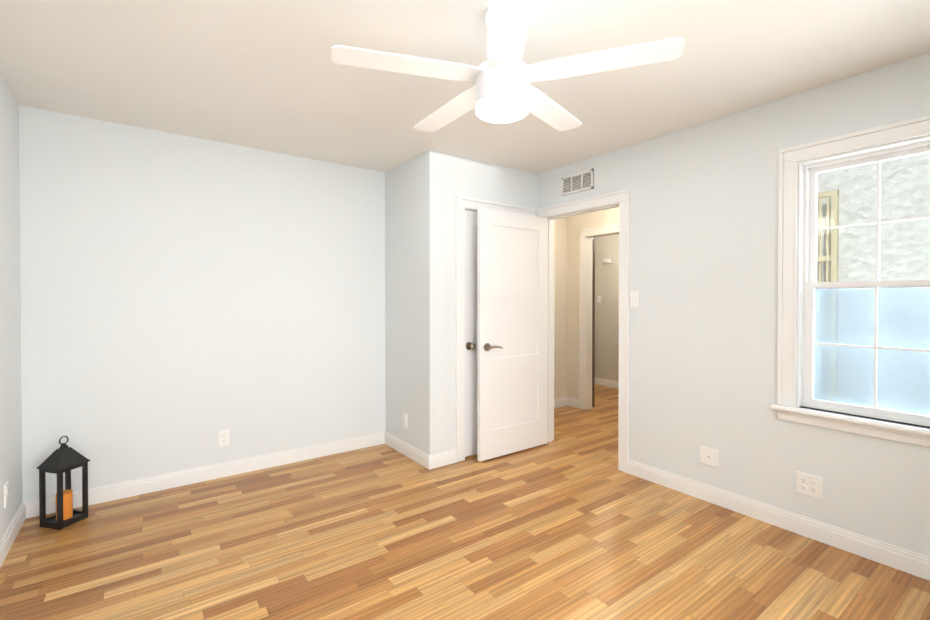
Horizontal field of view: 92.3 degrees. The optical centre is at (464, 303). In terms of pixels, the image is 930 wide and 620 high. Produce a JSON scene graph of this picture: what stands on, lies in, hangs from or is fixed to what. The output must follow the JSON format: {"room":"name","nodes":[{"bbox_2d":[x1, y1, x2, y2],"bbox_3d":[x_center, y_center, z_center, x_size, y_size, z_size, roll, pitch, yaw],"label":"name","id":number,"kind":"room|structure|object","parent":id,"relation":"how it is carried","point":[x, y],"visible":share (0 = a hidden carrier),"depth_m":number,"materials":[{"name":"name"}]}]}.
{"room":"empty bedroom","nodes":[
{"label":"empty bedroom","id":0,"kind":"room"},
{"bbox_2d":[0,76,22,539],"bbox_3d":[-1.303,0.073,0.730,0.120,2.440,4.872,0,1,-36],"label":"wall","id":1,"kind":"structure","parent":0,"point":[10,394],"depth_m":2.42,"materials":[{"name":"paint"}]},
{"bbox_2d":[4,481,8,507],"bbox_3d":[-2.374,0.987,2.314,0.010,0.115,0.070,0,1,-36],"label":"electrical outlet","id":2,"kind":"object","parent":1,"relation":"attached to","point":[6,493],"visible":0.98,"depth_m":2.30,"materials":[{"name":"white plastic"}]},
{"bbox_2d":[19,105,567,500],"bbox_3d":[-0.720,0.039,4.099,4.800,2.440,0.120,0,1,-36],"label":"wall","id":3,"kind":"structure","parent":0,"point":[185,300],"depth_m":3.14,"materials":[{"name":"paint"}]},
{"bbox_2d":[218,429,228,446],"bbox_3d":[-1.763,0.983,3.266,0.070,0.115,0.010,0,1,-36],"label":"electrical outlet","id":4,"kind":"object","parent":3,"relation":"attached to","point":[223,437],"visible":1,"depth_m":3.26,"materials":[{"name":"white plastic"}]},
{"bbox_2d":[0,377,929,580],"bbox_3d":[0.918,1.217,3.057,6.200,0.105,5.750,0,1,-36],"label":"baseboard","id":5,"kind":"structure","parent":3,"relation":"attached to","point":[901,559],"depth_m":2.90,"materials":[{"name":"paint"}]},
{"bbox_2d":[385,150,537,454],"bbox_3d":[-0.027,0.040,4.060,1.158,2.440,0.762,0,1,-36],"label":"wall","id":6,"kind":"structure","parent":0,"point":[423,190],"depth_m":3.56,"materials":[{"name":"paint"}]},
{"bbox_2d":[403,413,406,427],"bbox_3d":[-0.503,0.978,3.731,0.010,0.115,0.070,0,1,-36],"label":"electrical outlet","id":7,"kind":"object","parent":6,"relation":"attached to","point":[404,420],"visible":1,"depth_m":3.73,"materials":[{"name":"white plastic"}]},
{"bbox_2d":[465,210,476,456],"bbox_3d":[0.284,0.242,3.820,0.707,2.015,0.109,0,1,-36],"label":"closet door","id":8,"kind":"structure","parent":6,"relation":"in","point":[470,332],"depth_m":3.67,"materials":[{"name":"paint"}]},
{"bbox_2d":[456,196,535,461],"bbox_3d":[0.284,0.202,3.805,0.878,2.120,0.018,0,1,-36],"label":"trim","id":9,"kind":"structure","parent":6,"relation":"attached to","point":[462,203],"depth_m":3.57,"materials":[{"name":"paint"}]},
{"bbox_2d":[0,384,929,619],"bbox_3d":[0.918,1.320,3.058,6.440,0.100,5.990,0,1,-36],"label":"floor","id":10,"kind":"structure","parent":0,"point":[571,521],"depth_m":2.29,"materials":[{"name":"laminate"}]},
{"bbox_2d":[36,436,89,529],"bbox_3d":[-2.337,1.022,2.602,0.168,0.503,0.168,0,1,14],"label":"lantern","id":11,"kind":"object","parent":10,"relation":"on","point":[62,459],"visible":1,"depth_m":2.57,"materials":[{"name":"metal"}]},
{"bbox_2d":[0,0,929,173],"bbox_3d":[0.918,-1.220,3.033,6.440,0.100,5.990,0,1,-36],"label":"ceiling","id":12,"kind":"structure","parent":0,"point":[269,75],"depth_m":2.18,"materials":[{"name":"paint"}]},
{"bbox_2d":[331,0,684,131],"bbox_3d":[0.127,-0.951,1.817,1.263,0.415,1.218,0,1,-36],"label":"ceiling fan","id":13,"kind":"object","parent":12,"relation":"hanging from","point":[502,77],"visible":1,"depth_m":1.67,"materials":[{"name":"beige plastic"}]},
{"bbox_2d":[567,207,618,398],"bbox_3d":[1.515,0.028,5.210,0.120,2.440,3.200,0,1,-36],"label":"wall","id":14,"kind":"structure","parent":0,"point":[607,326],"depth_m":5.05,"materials":[{"name":"paint"}]},
{"bbox_2d":[592,238,594,406],"bbox_3d":[1.339,0.226,5.659,0.098,2.012,0.760,0,1,-36],"label":"door","id":15,"kind":"structure","parent":14,"relation":"in","point":[593,330],"depth_m":5.33,"materials":[{"name":"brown wood"}]},
{"bbox_2d":[597,295,600,302],"bbox_3d":[2.032,-0.067,6.764,0.010,0.115,0.070,0,1,-36],"label":"light switch","id":16,"kind":"object","parent":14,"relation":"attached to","point":[598,298],"visible":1,"depth_m":6.76,"materials":[{"name":"white plastic"}]},
{"bbox_2d":[603,259,610,264],"bbox_3d":[2.106,-0.620,6.627,0.047,0.081,0.120,0,1,-36],"label":"door chime","id":17,"kind":"object","parent":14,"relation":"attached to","point":[606,261],"visible":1,"depth_m":6.62,"materials":[{"name":"white plastic"}]},
{"bbox_2d":[538,52,929,556],"bbox_3d":[1.667,0.052,2.826,0.120,2.440,4.752,0,1,-36],"label":"wall","id":18,"kind":"structure","parent":0,"point":[703,323],"depth_m":2.73,"materials":[{"name":"paint"}]},
{"bbox_2d":[477,207,547,461],"bbox_3d":[0.421,0.244,3.771,0.774,2.012,0.162,0,1,-36],"label":"entry door","id":19,"kind":"structure","parent":18,"relation":"in","point":[512,298],"depth_m":3.73,"materials":[{"name":"paint"}]},
{"bbox_2d":[561,169,593,195],"bbox_3d":[0.930,-1.004,3.713,0.011,0.155,0.330,0,1,-36],"label":"air vent","id":20,"kind":"object","parent":18,"relation":"in","point":[578,182],"visible":1,"depth_m":3.70,"materials":[{"name":"white metal"}]},
{"bbox_2d":[536,189,629,472],"bbox_3d":[1.355,0.197,4.344,1.997,2.120,1.488,0,1,-36],"label":"door frame","id":21,"kind":"structure","parent":18,"relation":"attached to","point":[622,199],"depth_m":4.03,"materials":[{"name":"paint"}]},
{"bbox_2d":[630,291,638,306],"bbox_3d":[1.246,-0.033,3.291,0.010,0.115,0.070,0,1,-36],"label":"light switch","id":22,"kind":"object","parent":18,"relation":"attached to","point":[634,298],"visible":1,"depth_m":3.28,"materials":[{"name":"white plastic"}]},
{"bbox_2d":[700,445,718,467],"bbox_3d":[1.565,0.982,2.865,0.008,0.115,0.116,0,1,-36],"label":"outlet","id":23,"kind":"object","parent":18,"relation":"attached to","point":[709,456],"visible":1,"depth_m":2.86,"materials":[{"name":"white plastic"}]},
{"bbox_2d":[796,471,821,498],"bbox_3d":[1.878,0.991,2.437,0.010,0.115,0.116,0,1,-36],"label":"double electrical outlet","id":24,"kind":"object","parent":18,"relation":"attached to","point":[809,484],"visible":1,"depth_m":2.43,"materials":[{"name":"white plastic"}]},
{"bbox_2d":[771,403,929,446],"bbox_3d":[2.184,0.621,2.022,0.102,0.083,1.366,0,1,-36],"label":"window sill","id":25,"kind":"structure","parent":18,"relation":"attached to","point":[909,434],"depth_m":2.25,"materials":[{"name":"paint"}]},
{"bbox_2d":[777,115,929,426],"bbox_3d":[2.224,-0.144,2.043,0.133,1.448,1.326,0,1,-36],"label":"window","id":26,"kind":"structure","parent":18,"relation":"in","point":[811,284],"depth_m":2.40,"materials":[{"name":"plastic"}]},
{"label":"outside","id":27,"kind":"structure","parent":0,"visible":0},
{"bbox_3d":[3.861,1.636,1.354,1.665,0.100,5.520,0,1,-36],"label":"ground","id":28,"kind":"structure","parent":27,"visible":0},
{"bbox_2d":[815,190,838,401],"bbox_3d":[2.960,0.312,3.847,0.040,2.500,0.390,0,1,-36],"label":"gate","id":29,"kind":"object","parent":28,"relation":"on","point":[833,257],"depth_m":3.70,"materials":[{"name":"paint"}]},
{"bbox_2d":[814,153,929,414],"bbox_3d":[4.604,-0.569,1.894,0.200,4.300,5.550,0,1,-36],"label":"wall","id":30,"kind":"structure","parent":28,"relation":"on","point":[868,211],"depth_m":3.53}
]}

